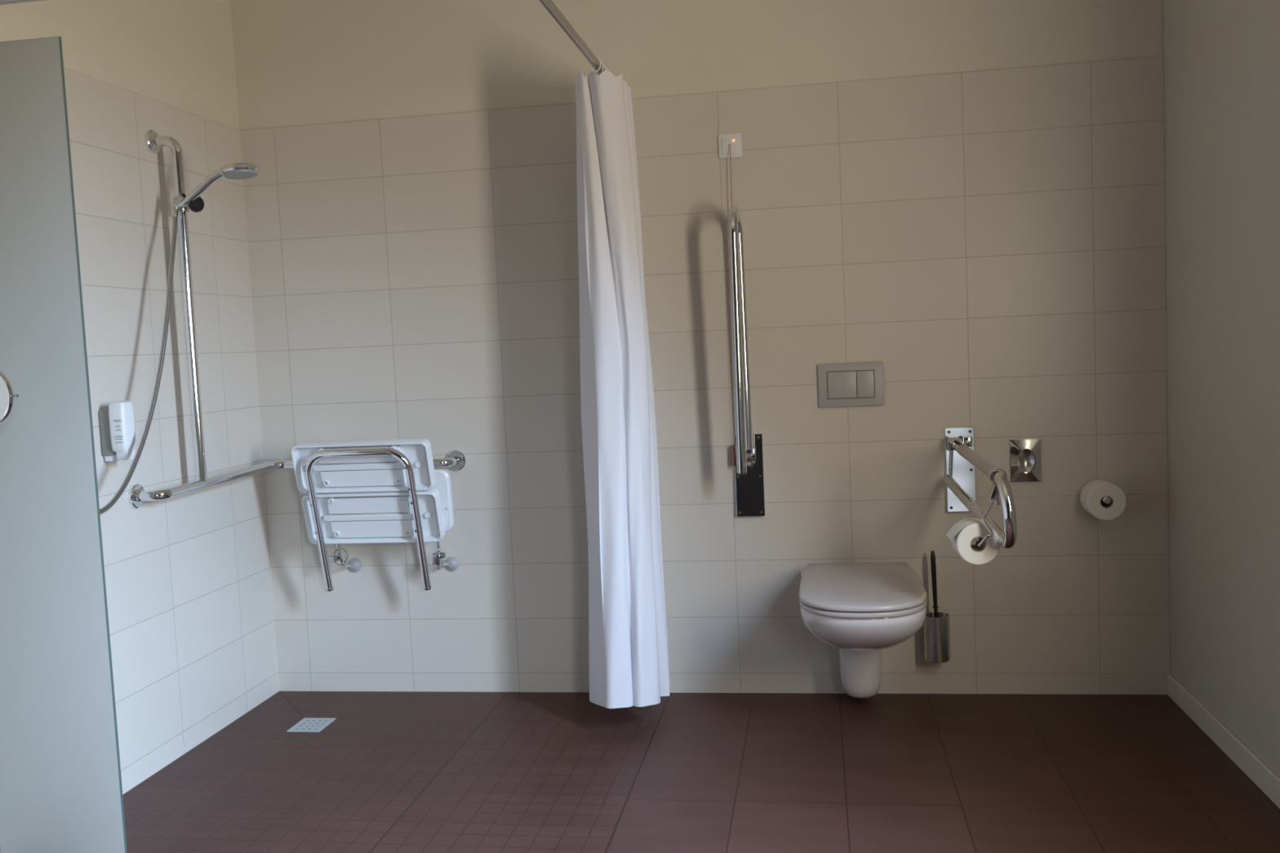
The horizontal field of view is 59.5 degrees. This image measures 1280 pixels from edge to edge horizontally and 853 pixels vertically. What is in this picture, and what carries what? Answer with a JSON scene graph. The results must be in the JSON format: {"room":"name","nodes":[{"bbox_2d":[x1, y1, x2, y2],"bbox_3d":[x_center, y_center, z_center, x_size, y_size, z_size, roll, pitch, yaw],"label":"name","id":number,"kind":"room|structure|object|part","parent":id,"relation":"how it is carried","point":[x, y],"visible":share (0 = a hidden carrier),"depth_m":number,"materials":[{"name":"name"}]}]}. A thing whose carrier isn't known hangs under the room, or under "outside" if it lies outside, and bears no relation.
{"room":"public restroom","nodes":[
{"label":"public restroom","id":0,"kind":"room"},
{"bbox_2d":[0,0,279,852],"bbox_3d":[-1.884,-0.185,1.753,0.200,2.750,5.000,-2,4,9],"label":"wall","id":1,"kind":"structure","parent":0,"point":[188,578],"depth_m":3.54,"materials":[{"name":"tile"}]},
{"bbox_2d":[0,370,18,426],"bbox_3d":[-1.524,-0.061,2.471,0.284,0.151,0.065,-2,4,4],"label":"magnifying mirror","id":2,"kind":"object","parent":1,"relation":"attached to","point":[7,396],"visible":1,"depth_m":2.48,"materials":[{"name":"silver metal"}]},
{"bbox_2d":[0,377,8,419],"bbox_3d":[-1.467,-0.064,2.488,0.139,0.139,0.004,-2,4,3],"label":"mirror glass","id":3,"kind":"object","parent":2,"relation":"attached to","point":[3,381],"depth_m":2.48,"materials":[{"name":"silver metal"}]},
{"bbox_2d":[98,400,135,462],"bbox_3d":[-1.498,0.014,3.214,0.087,0.172,0.071,-2,4,9],"label":"soap dispenser","id":4,"kind":"object","parent":1,"relation":"attached to","point":[117,423],"visible":0.98,"depth_m":3.19,"materials":[{"name":"plastic"}]},
{"bbox_2d":[113,419,123,443],"bbox_3d":[-1.480,0.014,3.175,0.025,0.066,0.001,-2,4,9],"label":"print","id":5,"kind":"object","parent":4,"relation":"attached to","point":[117,424],"depth_m":3.18},
{"bbox_2d":[108,400,135,452],"bbox_3d":[-1.482,-0.001,3.205,0.051,0.143,0.060,-2,4,9],"label":"bottle","id":6,"kind":"object","parent":4,"relation":"on","point":[122,431],"depth_m":3.18,"materials":[{"name":"white plastic"}]},
{"bbox_2d":[128,129,466,508],"bbox_3d":[-1.222,-0.381,3.789,1.138,1.157,0.475,-6,5,-38],"label":"grab rail","id":7,"kind":"object","parent":1,"relation":"attached to","point":[455,460],"visible":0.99,"depth_m":3.52,"materials":[{"name":"silver metal"}]},
{"bbox_2d":[173,192,204,212],"bbox_3d":[-1.414,-0.695,3.482,0.098,0.061,0.069,-1,4,18],"label":"holder","id":8,"kind":"object","parent":7,"relation":"attached to","point":[197,205],"visible":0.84,"depth_m":3.47,"materials":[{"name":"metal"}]},
{"bbox_3d":[-1.383,-0.692,3.481,0.036,0.053,0.053,0,5,28],"label":"clamp knob","id":9,"kind":"part","parent":8,"relation":"part of","materials":[{"name":"black plastic"}]},
{"bbox_2d":[173,162,260,208],"bbox_3d":[-1.305,-0.737,3.445,0.284,0.125,0.117,-2,4,9],"label":"shower","id":10,"kind":"object","parent":8,"relation":"attached to","point":[237,171],"visible":1,"depth_m":3.43,"materials":[{"name":"silver metal"}]},
{"bbox_2d":[99,204,178,515],"bbox_3d":[-1.467,-0.216,3.136,0.124,0.883,0.744,-1,4,15],"label":"shower hose","id":11,"kind":"object","parent":10,"relation":"hanging from","point":[175,211],"visible":0.65,"depth_m":3.28,"materials":[{"name":"metal"}]},
{"bbox_3d":[-1.356,-0.734,3.451,0.182,0.122,0.026,-2,4,7],"label":"handle","id":12,"kind":"part","parent":10,"relation":"part of","materials":[{"name":"silver metal"}]},
{"bbox_2d":[290,438,458,591],"bbox_3d":[-0.914,0.309,3.932,0.527,0.537,0.286,-2,4,9],"label":"chair","id":13,"kind":"object","parent":7,"relation":"hanging from","point":[367,491],"visible":1,"depth_m":3.88,"materials":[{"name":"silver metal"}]},
{"bbox_3d":[-0.951,0.137,3.848,0.491,0.180,0.080,-2,4,9],"label":"seat panel","id":14,"kind":"part","parent":13,"relation":"part of","materials":[{"name":"white plastic"}]},
{"bbox_3d":[-0.944,0.324,3.868,0.389,0.510,0.149,-2,4,9],"label":"frame","id":15,"kind":"part","parent":13,"relation":"part of","materials":[{"name":"silver metal"}]},
{"bbox_3d":[-0.930,0.315,3.905,0.492,0.188,0.082,-2,4,9],"label":"seat panel","id":16,"kind":"part","parent":13,"relation":"part of","materials":[{"name":"white plastic"}]},
{"bbox_3d":[-0.883,0.264,3.927,0.462,0.220,0.051,-2,4,9],"label":"plate","id":17,"kind":"part","parent":13,"relation":"part of","materials":[{"name":"white plastic"}]},
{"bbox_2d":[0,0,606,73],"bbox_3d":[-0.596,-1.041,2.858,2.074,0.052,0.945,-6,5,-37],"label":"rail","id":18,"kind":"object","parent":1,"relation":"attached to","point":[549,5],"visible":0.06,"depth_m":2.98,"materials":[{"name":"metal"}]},
{"bbox_2d":[575,56,670,708],"bbox_3d":[-0.076,-0.116,3.622,0.252,2.036,0.364,-2,4,9],"label":"shower curtain","id":19,"kind":"object","parent":18,"relation":"hanging from","point":[628,647],"visible":0.99,"depth_m":3.49,"materials":[{"name":"white fabric"}]},
{"bbox_2d":[173,192,186,208],"bbox_3d":[-1.418,-0.700,3.466,0.048,0.048,0.039,-2,4,9],"label":"cup","id":20,"kind":"object","parent":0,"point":[180,198],"depth_m":3.45,"materials":[{"name":"metal"}]},
{"bbox_2d":[230,0,1169,694],"bbox_3d":[0.056,-0.434,3.967,3.349,2.750,0.200,-2,4,9],"label":"wall","id":21,"kind":"structure","parent":0,"point":[965,198],"depth_m":3.83,"materials":[{"name":"tile"}]},
{"bbox_2d":[718,133,742,206],"bbox_3d":[0.318,-0.624,3.797,0.079,0.729,0.025,-2,4,9],"label":"switch","id":22,"kind":"object","parent":21,"relation":"attached to","point":[730,145],"visible":0.72,"depth_m":3.77,"materials":[{"name":"white plastic"}]},
{"bbox_3d":[0.305,-0.948,3.781,0.079,0.080,0.008,-2,4,9],"label":"frame","id":23,"kind":"part","parent":22,"relation":"part of","materials":[{"name":"white plastic"}]},
{"bbox_3d":[0.304,-0.947,3.776,0.055,0.056,0.004,-2,4,9],"label":"plate","id":24,"kind":"part","parent":22,"relation":"part of","materials":[{"name":"white plastic"}]},
{"bbox_3d":[0.318,-0.606,3.794,0.006,0.694,0.016,-2,4,9],"label":"pull cord","id":25,"kind":"part","parent":22,"relation":"part of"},
{"bbox_2d":[728,205,765,516],"bbox_3d":[0.343,-0.203,3.720,0.098,1.044,0.235,-2,4,9],"label":"grab rail","id":26,"kind":"object","parent":21,"relation":"attached to","point":[748,449],"visible":1,"depth_m":3.74,"materials":[{"name":"silver metal"}]},
{"bbox_3d":[0.327,0.098,3.842,0.009,0.073,0.032,-2,4,9],"label":"lock lever","id":27,"kind":"part","parent":26,"relation":"part of","materials":[{"name":"grey metal"}]},
{"bbox_3d":[0.377,0.167,3.853,0.098,0.283,0.021,-2,4,9],"label":"wall plate","id":28,"kind":"part","parent":26,"relation":"part of","materials":[{"name":"black metal"}]},
{"bbox_2d":[817,360,884,407],"bbox_3d":[0.711,-0.141,3.778,0.218,0.149,0.016,-2,4,9],"label":"flush plate","id":29,"kind":"object","parent":21,"relation":"attached to","point":[861,384],"visible":1,"depth_m":3.77,"materials":[{"name":"plastic"}]},
{"bbox_2d":[799,562,927,698],"bbox_3d":[0.695,0.694,3.503,0.380,0.441,0.694,-2,4,9],"label":"toilet","id":30,"kind":"object","parent":21,"relation":"attached to","point":[864,610],"visible":1,"depth_m":3.29,"materials":[{"name":"ceramic"}]},
{"bbox_3d":[0.681,0.510,3.450,0.372,0.016,0.605,-2,4,9],"label":"seat","id":31,"kind":"part","parent":30,"relation":"part of","materials":[{"name":"plastic"}]},
{"bbox_3d":[0.680,0.488,3.451,0.373,0.020,0.620,-2,4,9],"label":"lid","id":32,"kind":"part","parent":30,"relation":"part of","materials":[{"name":"plastic"}]},
{"bbox_3d":[0.692,0.600,3.504,0.380,0.168,0.678,-2,4,9],"label":"bowl","id":33,"kind":"part","parent":30,"relation":"part of","materials":[{"name":"ceramic"}]},
{"bbox_2d":[923,612,950,662],"bbox_3d":[0.996,0.705,3.758,0.085,0.152,0.102,-2,4,9],"label":"toilet brush holder","id":34,"kind":"object","parent":21,"relation":"attached to","point":[936,631],"visible":0.94,"depth_m":3.71,"materials":[{"name":"metal"}]},
{"bbox_2d":[930,550,938,617],"bbox_3d":[0.989,0.591,3.741,0.060,0.356,0.060,-2,4,9],"label":"toilet brush","id":35,"kind":"object","parent":34,"relation":"in","point":[933,566],"visible":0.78,"depth_m":3.73,"materials":[{"name":"black plastic"}]},
{"bbox_2d":[943,426,1017,549],"bbox_3d":[0.999,0.178,3.314,0.106,0.283,0.893,-2,4,9],"label":"grab rail","id":36,"kind":"object","parent":21,"relation":"attached to","point":[962,460],"visible":1,"depth_m":3.41,"materials":[{"name":"silver metal"}]},
{"bbox_3d":[1.072,0.144,3.742,0.094,0.283,0.021,-2,4,9],"label":"wall plate","id":37,"kind":"part","parent":36,"relation":"part of","materials":[{"name":"silver metal"}]},
{"bbox_2d":[946,517,999,564],"bbox_3d":[0.904,0.311,3.045,0.125,0.114,0.098,-2,4,6],"label":"toilet roll","id":38,"kind":"object","parent":36,"relation":"hanging from","point":[961,535],"visible":0.94,"depth_m":3.00,"materials":[{"name":"paper"}]},
{"bbox_3d":[0.930,0.249,3.028,0.053,0.129,0.158,-2,4,9],"label":"roll arm","id":39,"kind":"part","parent":36,"relation":"part of","materials":[{"name":"silver metal"}]},
{"bbox_2d":[1009,439,1041,482],"bbox_3d":[1.279,0.113,3.710,0.098,0.141,0.016,-2,4,9],"label":"dispenser","id":40,"kind":"object","parent":21,"relation":"attached to","point":[1025,455],"visible":1,"depth_m":3.71,"materials":[{"name":"silver metal"}]},
{"bbox_2d":[1100,496,1111,504],"bbox_3d":[1.498,0.239,3.628,0.050,0.050,0.129,-2,4,9],"label":"holder","id":41,"kind":"object","parent":21,"relation":"attached to","point":[1106,500],"visible":0.42,"depth_m":3.56,"materials":[{"name":"metal"}]},
{"bbox_2d":[1080,480,1126,520],"bbox_3d":[1.498,0.237,3.625,0.120,0.120,0.100,-2,4,9],"label":"toilet roll","id":42,"kind":"object","parent":41,"relation":"on","point":[1091,495],"visible":0.88,"depth_m":3.58,"materials":[{"name":"paper"}]},
{"bbox_2d":[122,691,1279,852],"bbox_3d":[-0.173,1.208,1.546,3.550,0.150,5.300,-2,4,9],"label":"floor","id":43,"kind":"structure","parent":0,"point":[393,771],"depth_m":3.18,"materials":[{"name":"tile"}]},
{"bbox_2d":[0,35,127,852],"bbox_3d":[-1.454,0.099,2.672,0.336,1.988,0.010,-2,4,9],"label":"door","id":44,"kind":"structure","parent":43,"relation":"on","point":[61,788],"depth_m":2.67,"materials":[{"name":"white paint"}]},
{"bbox_2d":[286,717,336,732],"bbox_3d":[-1.111,1.012,3.791,0.116,0.006,0.133,-2,4,9],"label":"floor drain","id":45,"kind":"object","parent":43,"relation":"in","point":[307,724],"visible":1,"depth_m":3.79,"materials":[{"name":"grey metal"}]},
{"bbox_2d":[1161,0,1279,777],"bbox_3d":[1.421,-0.300,1.277,0.180,2.750,5.100,-2,4,9],"label":"wall","id":46,"kind":"structure","parent":0,"point":[1221,58],"depth_m":3.10,"materials":[{"name":"paint"}]},
{"bbox_2d":[1166,673,1279,808],"bbox_3d":[1.371,1.045,1.296,0.012,0.072,4.890,-2,4,9],"label":"baseboard","id":47,"kind":"structure","parent":46,"relation":"attached to","point":[1260,774],"depth_m":3.16,"materials":[{"name":"beige tile"}]}
]}

